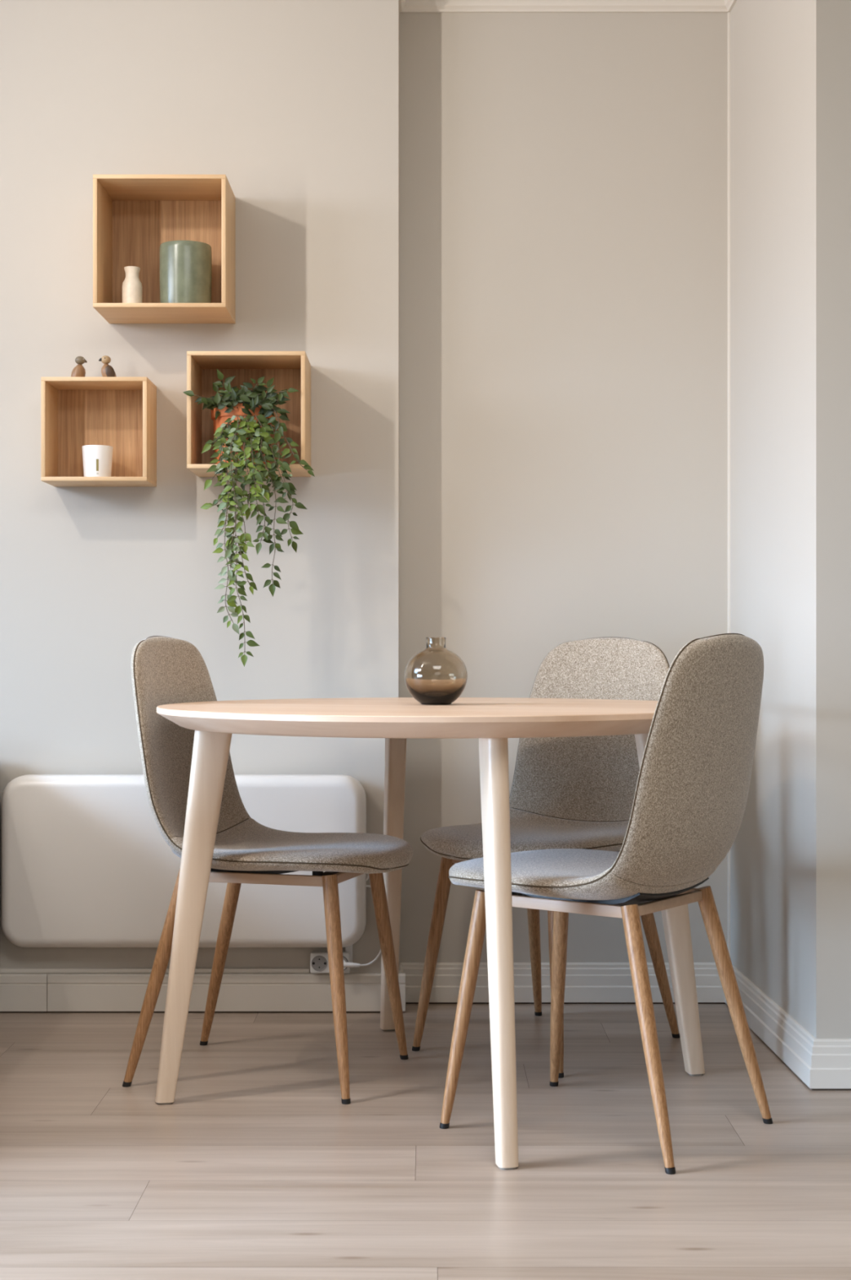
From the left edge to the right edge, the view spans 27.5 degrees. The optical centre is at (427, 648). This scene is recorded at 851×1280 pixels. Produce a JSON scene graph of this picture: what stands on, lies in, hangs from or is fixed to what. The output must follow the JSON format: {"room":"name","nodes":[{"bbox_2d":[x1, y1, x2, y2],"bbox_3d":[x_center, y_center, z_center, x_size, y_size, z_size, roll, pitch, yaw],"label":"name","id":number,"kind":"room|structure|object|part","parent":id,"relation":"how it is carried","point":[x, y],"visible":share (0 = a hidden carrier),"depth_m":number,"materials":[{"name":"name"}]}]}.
{"room":"dining room","nodes":[
{"label":"dining room","id":0,"kind":"room"},
{"bbox_2d":[0,0,399,973],"bbox_3d":[-1.734,-0.393,4.258,3.333,2.545,0.285,0,0,0],"label":"wall","id":1,"kind":"structure","parent":0,"point":[295,102],"depth_m":4.12,"materials":[{"name":"beige paint"}]},
{"bbox_2d":[40,377,156,486],"bbox_3d":[-0.761,-0.502,4.043,0.242,0.238,0.145,0,0,0],"label":"wall box","id":2,"kind":"object","parent":1,"relation":"attached to","point":[120,413],"visible":1,"depth_m":4.11,"materials":[{"name":"brown wood"}]},
{"bbox_3d":[-0.877,-0.502,4.043,0.010,0.218,0.145,0,0,0],"label":"panel","id":3,"kind":"part","parent":2,"relation":"part of","materials":[{"name":"brown wood"}]},
{"bbox_2d":[71,355,87,377],"bbox_3d":[-0.810,-0.650,4.036,0.032,0.058,0.032,0,0,18],"label":"bird","id":4,"kind":"object","parent":2,"relation":"on","point":[78,371],"visible":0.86,"depth_m":4.03},
{"bbox_2d":[81,444,113,476],"bbox_3d":[-0.765,-0.431,4.035,0.071,0.076,0.071,0,0,0],"label":"candle cup","id":5,"kind":"object","parent":2,"relation":"on","point":[97,460],"visible":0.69,"depth_m":4.01,"materials":[{"name":"white ceramic"}]},
{"bbox_3d":[-0.761,-0.616,4.043,0.242,0.010,0.145,0,0,0],"label":"panel","id":6,"kind":"part","parent":2,"relation":"part of","materials":[{"name":"brown wood"}]},
{"bbox_3d":[-0.761,-0.388,4.043,0.242,0.010,0.145,0,0,0],"label":"panel","id":7,"kind":"part","parent":2,"relation":"part of","materials":[{"name":"brown wood"}]},
{"bbox_3d":[-0.761,-0.502,4.111,0.223,0.218,0.007,0,0,0],"label":"panel","id":8,"kind":"part","parent":2,"relation":"part of","materials":[{"name":"brown wood"}]},
{"bbox_2d":[98,355,115,377],"bbox_3d":[-0.739,-0.650,4.033,0.034,0.058,0.034,0,0,21],"label":"bird","id":9,"kind":"object","parent":2,"relation":"on","point":[107,371],"visible":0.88,"depth_m":4.02},
{"bbox_3d":[-0.645,-0.502,4.043,0.010,0.218,0.145,0,0,0],"label":"panel","id":10,"kind":"part","parent":2,"relation":"part of","materials":[{"name":"brown wood"}]},
{"bbox_2d":[93,174,235,323],"bbox_3d":[-0.603,-0.918,4.015,0.299,0.299,0.200,0,0,0],"label":"wall box","id":11,"kind":"object","parent":1,"relation":"attached to","point":[133,215],"visible":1,"depth_m":4.08,"materials":[{"name":"brown wood"}]},
{"bbox_3d":[-0.748,-0.918,4.015,0.010,0.280,0.200,0,0,0],"label":"panel","id":12,"kind":"part","parent":11,"relation":"part of","materials":[{"name":"brown wood"}]},
{"bbox_2d":[122,266,142,302],"bbox_3d":[-0.676,-0.826,3.985,0.046,0.094,0.046,0,0,0],"label":"ceramic bottle","id":13,"kind":"object","parent":11,"relation":"on","point":[131,285],"visible":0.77,"depth_m":3.97,"materials":[{"name":"beige ceramic"}]},
{"bbox_3d":[-0.603,-1.063,4.015,0.299,0.010,0.200,0,0,0],"label":"panel","id":14,"kind":"part","parent":11,"relation":"part of","materials":[{"name":"brown wood"}]},
{"bbox_3d":[-0.603,-0.774,4.015,0.299,0.010,0.200,0,0,0],"label":"panel","id":15,"kind":"part","parent":11,"relation":"part of","materials":[{"name":"brown wood"}]},
{"bbox_3d":[-0.603,-0.918,4.111,0.280,0.280,0.007,0,0,0],"label":"panel","id":16,"kind":"part","parent":11,"relation":"part of","materials":[{"name":"brown wood"}]},
{"bbox_2d":[159,240,212,302],"bbox_3d":[-0.556,-0.853,4.005,0.120,0.148,0.120,0,0,0],"label":"ceramic pot","id":17,"kind":"object","parent":11,"relation":"on","point":[185,267],"visible":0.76,"depth_m":3.95,"materials":[{"name":"green ceramic"}]},
{"bbox_3d":[-0.458,-0.918,4.015,0.010,0.280,0.200,0,0,0],"label":"panel","id":18,"kind":"part","parent":11,"relation":"part of","materials":[{"name":"brown wood"}]},
{"bbox_2d":[1,774,366,968],"bbox_3d":[-0.569,0.525,4.076,0.852,0.456,0.078,0,0,0],"label":"wall heater","id":19,"kind":"object","parent":1,"relation":"attached to","point":[86,862],"visible":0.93,"depth_m":4.04,"materials":[{"name":"white metal"}]},
{"bbox_2d":[342,873,381,969],"bbox_3d":[-0.157,0.623,4.076,0.125,0.265,0.034,0,0,-14],"label":"cable","id":20,"kind":"object","parent":19,"relation":"attached to","point":[346,964],"visible":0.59,"depth_m":4.06,"materials":[{"name":"white plastic"}]},
{"bbox_3d":[-0.134,0.617,4.082,0.077,0.253,0.028,0,0,-29],"label":"cord","id":21,"kind":"part","parent":20,"relation":"part of","materials":[{"name":"white plastic"}]},
{"bbox_2d":[186,351,311,476],"bbox_3d":[-0.408,-0.538,4.015,0.266,0.264,0.200,0,0,0],"label":"wall box","id":22,"kind":"object","parent":1,"relation":"attached to","point":[289,369],"visible":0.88,"depth_m":4.05,"materials":[{"name":"brown wood"}]},
{"bbox_3d":[-0.536,-0.538,4.015,0.010,0.245,0.200,0,0,0],"label":"panel","id":23,"kind":"part","parent":22,"relation":"part of","materials":[{"name":"brown wood"}]},
{"bbox_3d":[-0.408,-0.665,4.015,0.266,0.010,0.200,0,0,0],"label":"panel","id":24,"kind":"part","parent":22,"relation":"part of","materials":[{"name":"brown wood"}]},
{"bbox_3d":[-0.408,-0.411,4.015,0.266,0.010,0.200,0,0,0],"label":"panel","id":25,"kind":"part","parent":22,"relation":"part of","materials":[{"name":"brown wood"}]},
{"bbox_2d":[182,368,315,666],"bbox_3d":[-0.378,-0.297,3.945,0.286,0.677,0.221,0,0,25],"label":"potted plant","id":26,"kind":"object","parent":22,"relation":"in","point":[242,418],"visible":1,"depth_m":3.89,"materials":[{"name":"green plant"}]},
{"bbox_3d":[-0.426,-0.486,4.010,0.144,0.140,0.144,0,0,0],"label":"pot","id":27,"kind":"part","parent":26,"relation":"part of","materials":[{"name":"ceramic"}]},
{"bbox_3d":[-0.408,-0.538,4.111,0.248,0.245,0.007,0,0,0],"label":"panel","id":28,"kind":"part","parent":22,"relation":"part of","materials":[{"name":"brown wood"}]},
{"bbox_3d":[-0.279,-0.538,4.015,0.010,0.245,0.200,0,0,0],"label":"panel","id":29,"kind":"part","parent":22,"relation":"part of","materials":[{"name":"brown wood"}]},
{"bbox_2d":[310,951,350,973],"bbox_3d":[-0.228,0.739,4.096,0.094,0.048,0.037,0,0,0],"label":"wall socket","id":30,"kind":"object","parent":1,"relation":"attached to","point":[319,963],"visible":0.66,"depth_m":4.08,"materials":[{"name":"white plastic"}]},
{"bbox_2d":[0,962,850,1090],"bbox_3d":[-0.400,0.806,3.799,6.000,0.099,0.839,0,0,0],"label":"baseboard","id":31,"kind":"structure","parent":1,"relation":"attached to","point":[21,989],"depth_m":4.10,"materials":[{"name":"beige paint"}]},
{"bbox_2d":[0,1004,850,1279],"bbox_3d":[-0.400,0.861,1.991,6.000,0.002,5.183,0,0,0],"label":"floor","id":32,"kind":"structure","parent":0,"point":[257,1167],"depth_m":2.93,"materials":[{"name":"brown wood"}]},
{"bbox_2d":[122,635,413,1104],"bbox_3d":[-0.304,0.417,3.526,0.554,0.886,0.438,0,0,17],"label":"dining chair","id":33,"kind":"object","parent":32,"relation":"on","point":[165,670],"visible":0.89,"depth_m":3.45,"materials":[{"name":"fabric"}]},
{"bbox_3d":[-0.528,0.643,3.427,0.138,0.421,0.030,0,0,-9],"label":"leg","id":34,"kind":"part","parent":33,"relation":"part of","materials":[{"name":"brown wood"}]},
{"bbox_3d":[-0.503,0.193,3.585,0.139,0.436,0.416,0,0,16],"label":"backrest","id":35,"kind":"part","parent":33,"relation":"part of","materials":[{"name":"fabric"}]},
{"bbox_3d":[-0.438,0.643,3.731,0.138,0.421,0.030,0,0,42],"label":"leg","id":36,"kind":"part","parent":33,"relation":"part of","materials":[{"name":"brown wood"}]},
{"bbox_2d":[180,858,296,874],"bbox_3d":[-0.338,0.430,3.535,0.250,0.039,0.269,0,0,16],"label":"support","id":37,"kind":"object","parent":33,"relation":"on","point":[213,871],"depth_m":3.40,"materials":[{"name":"black plastic"}]},
{"bbox_3d":[-0.293,0.449,3.522,0.315,0.020,0.282,0,0,16],"label":"seat frame","id":38,"kind":"part","parent":33,"relation":"part of","materials":[{"name":"white metal"}]},
{"bbox_3d":[-0.253,0.404,3.511,0.448,0.075,0.434,0,0,16],"label":"seat","id":39,"kind":"part","parent":33,"relation":"part of","materials":[{"name":"fabric"}]},
{"bbox_3d":[-0.172,0.644,3.322,0.030,0.418,0.093,0,0,-29],"label":"leg","id":40,"kind":"part","parent":33,"relation":"part of","materials":[{"name":"brown wood"}]},
{"bbox_3d":[-0.083,0.644,3.624,0.093,0.418,0.030,0,0,-28],"label":"leg","id":41,"kind":"part","parent":33,"relation":"part of","materials":[{"name":"brown wood"}]},
{"bbox_2d":[155,697,705,1169],"bbox_3d":[0.023,0.485,3.402,1.092,0.749,1.092,0,0,0],"label":"round table","id":42,"kind":"object","parent":32,"relation":"on","point":[492,721],"visible":0.84,"depth_m":3.15,"materials":[{"name":"brown wood"}]},
{"bbox_3d":[-0.443,0.504,3.303,0.146,0.705,0.042,0,0,-12],"label":"leg","id":43,"kind":"part","parent":42,"relation":"part of","materials":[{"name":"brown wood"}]},
{"bbox_3d":[-0.076,0.504,3.868,0.042,0.705,0.146,0,0,-12],"label":"leg","id":44,"kind":"part","parent":42,"relation":"part of","materials":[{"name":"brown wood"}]},
{"bbox_2d":[404,637,467,705],"bbox_3d":[0.018,0.045,3.440,0.125,0.133,0.125,0,0,-21],"label":"glass vase","id":45,"kind":"object","parent":42,"relation":"on","point":[436,675],"visible":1,"depth_m":3.40,"materials":[{"name":"brown glass"}]},
{"bbox_3d":[0.122,0.504,2.937,0.042,0.705,0.146,0,0,-12],"label":"leg","id":46,"kind":"part","parent":42,"relation":"part of","materials":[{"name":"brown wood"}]},
{"bbox_3d":[0.488,0.504,3.501,0.146,0.705,0.042,0,0,-12],"label":"leg","id":47,"kind":"part","parent":42,"relation":"part of","materials":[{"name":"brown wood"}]},
{"bbox_2d":[412,636,680,1078],"bbox_3d":[0.254,0.417,3.770,0.438,0.886,0.554,0,0,39],"label":"dining chair","id":48,"kind":"object","parent":32,"relation":"on","point":[575,792],"visible":0.65,"depth_m":3.90,"materials":[{"name":"fabric"}]},
{"bbox_3d":[0.016,0.644,3.724,0.093,0.418,0.030,0,0,-7],"label":"leg","id":49,"kind":"part","parent":48,"relation":"part of","materials":[{"name":"brown wood"}]},
{"bbox_3d":[0.221,0.404,3.729,0.434,0.075,0.448,0,0,39],"label":"seat","id":50,"kind":"part","parent":48,"relation":"part of","materials":[{"name":"fabric"}]},
{"bbox_3d":[0.247,0.643,4.015,0.030,0.421,0.138,0,0,13],"label":"leg","id":51,"kind":"part","parent":48,"relation":"part of","materials":[{"name":"brown wood"}]},
{"bbox_3d":[0.247,0.449,3.760,0.282,0.020,0.315,0,0,39],"label":"seat frame","id":52,"kind":"part","parent":48,"relation":"part of","materials":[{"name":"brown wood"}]},
{"bbox_3d":[0.262,0.644,3.528,0.030,0.418,0.093,0,0,-6],"label":"leg","id":53,"kind":"part","parent":48,"relation":"part of","materials":[{"name":"brown wood"}]},
{"bbox_3d":[0.384,0.193,3.932,0.416,0.436,0.139,0,0,39],"label":"backrest","id":54,"kind":"part","parent":48,"relation":"part of","materials":[{"name":"fabric"}]},
{"bbox_3d":[0.495,0.643,3.817,0.138,0.421,0.030,0,0,-26],"label":"leg","id":55,"kind":"part","parent":48,"relation":"part of","materials":[{"name":"brown wood"}]},
{"bbox_2d":[440,633,773,1174],"bbox_3d":[0.312,0.417,3.144,0.554,0.886,0.438,0,0,36],"label":"dining chair","id":56,"kind":"object","parent":32,"relation":"on","point":[692,789],"visible":0.96,"depth_m":2.98,"materials":[{"name":"fabric"}]},
{"bbox_3d":[0.071,0.644,3.126,0.093,0.418,0.030,0,0,-9],"label":"leg","id":57,"kind":"part","parent":56,"relation":"part of","materials":[{"name":"brown wood"}]},
{"bbox_3d":[0.257,0.644,3.380,0.030,0.418,0.093,0,0,-9],"label":"leg","id":58,"kind":"part","parent":56,"relation":"part of","materials":[{"name":"brown wood"}]},
{"bbox_3d":[0.270,0.404,3.175,0.448,0.075,0.434,0,0,36],"label":"seat","id":59,"kind":"part","parent":56,"relation":"part of","materials":[{"name":"fabric"}]},
{"bbox_3d":[0.303,0.449,3.151,0.315,0.020,0.282,0,0,36],"label":"seat frame","id":60,"kind":"part","parent":56,"relation":"part of","materials":[{"name":"brown wood"}]},
{"bbox_2d":[521,877,709,905],"bbox_3d":[0.341,0.430,3.124,0.250,0.039,0.269,0,0,36],"label":"support","id":61,"kind":"object","parent":56,"relation":"attached to","point":[651,892],"depth_m":3.03,"materials":[{"name":"white plastic"}]},
{"bbox_3d":[0.370,0.643,2.906,0.030,0.421,0.138,0,0,-28],"label":"leg","id":62,"kind":"part","parent":56,"relation":"part of","materials":[{"name":"brown wood"}]},
{"bbox_3d":[0.480,0.193,3.022,0.139,0.436,0.416,0,0,36],"label":"backrest","id":63,"kind":"part","parent":56,"relation":"part of","materials":[{"name":"fabric"}]},
{"bbox_3d":[0.557,0.643,3.162,0.138,0.421,0.030,0,0,11],"label":"leg","id":64,"kind":"part","parent":56,"relation":"part of","materials":[{"name":"brown wood"}]},
{"bbox_2d":[399,12,728,962],"bbox_3d":[0.334,-0.393,4.309,0.803,2.545,0.182,0,0,0],"label":"wall","id":65,"kind":"structure","parent":0,"point":[563,176],"depth_m":4.22,"materials":[{"name":"beige paint"}]},
{"bbox_2d":[399,0,737,12],"bbox_3d":[-0.400,-1.579,3.781,6.000,0.072,0.873,0,0,0],"label":"trim","id":66,"kind":"structure","parent":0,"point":[405,6],"depth_m":4.20,"materials":[{"name":"beige paint"}]},
{"bbox_2d":[730,0,850,1038],"bbox_3d":[1.668,-0.393,3.897,1.864,2.545,1.005,0,0,0],"label":"wall","id":67,"kind":"structure","parent":0,"point":[791,60],"depth_m":3.58,"materials":[{"name":"beige paint"}]},
{"bbox_2d":[728,12,730,955],"bbox_3d":[0.735,-0.391,4.215,0.010,2.305,0.007,0,0,0],"label":"trim","id":68,"kind":"structure","parent":67,"relation":"attached to","point":[729,13],"depth_m":4.21,"materials":[{"name":"beige paint"}]}
]}

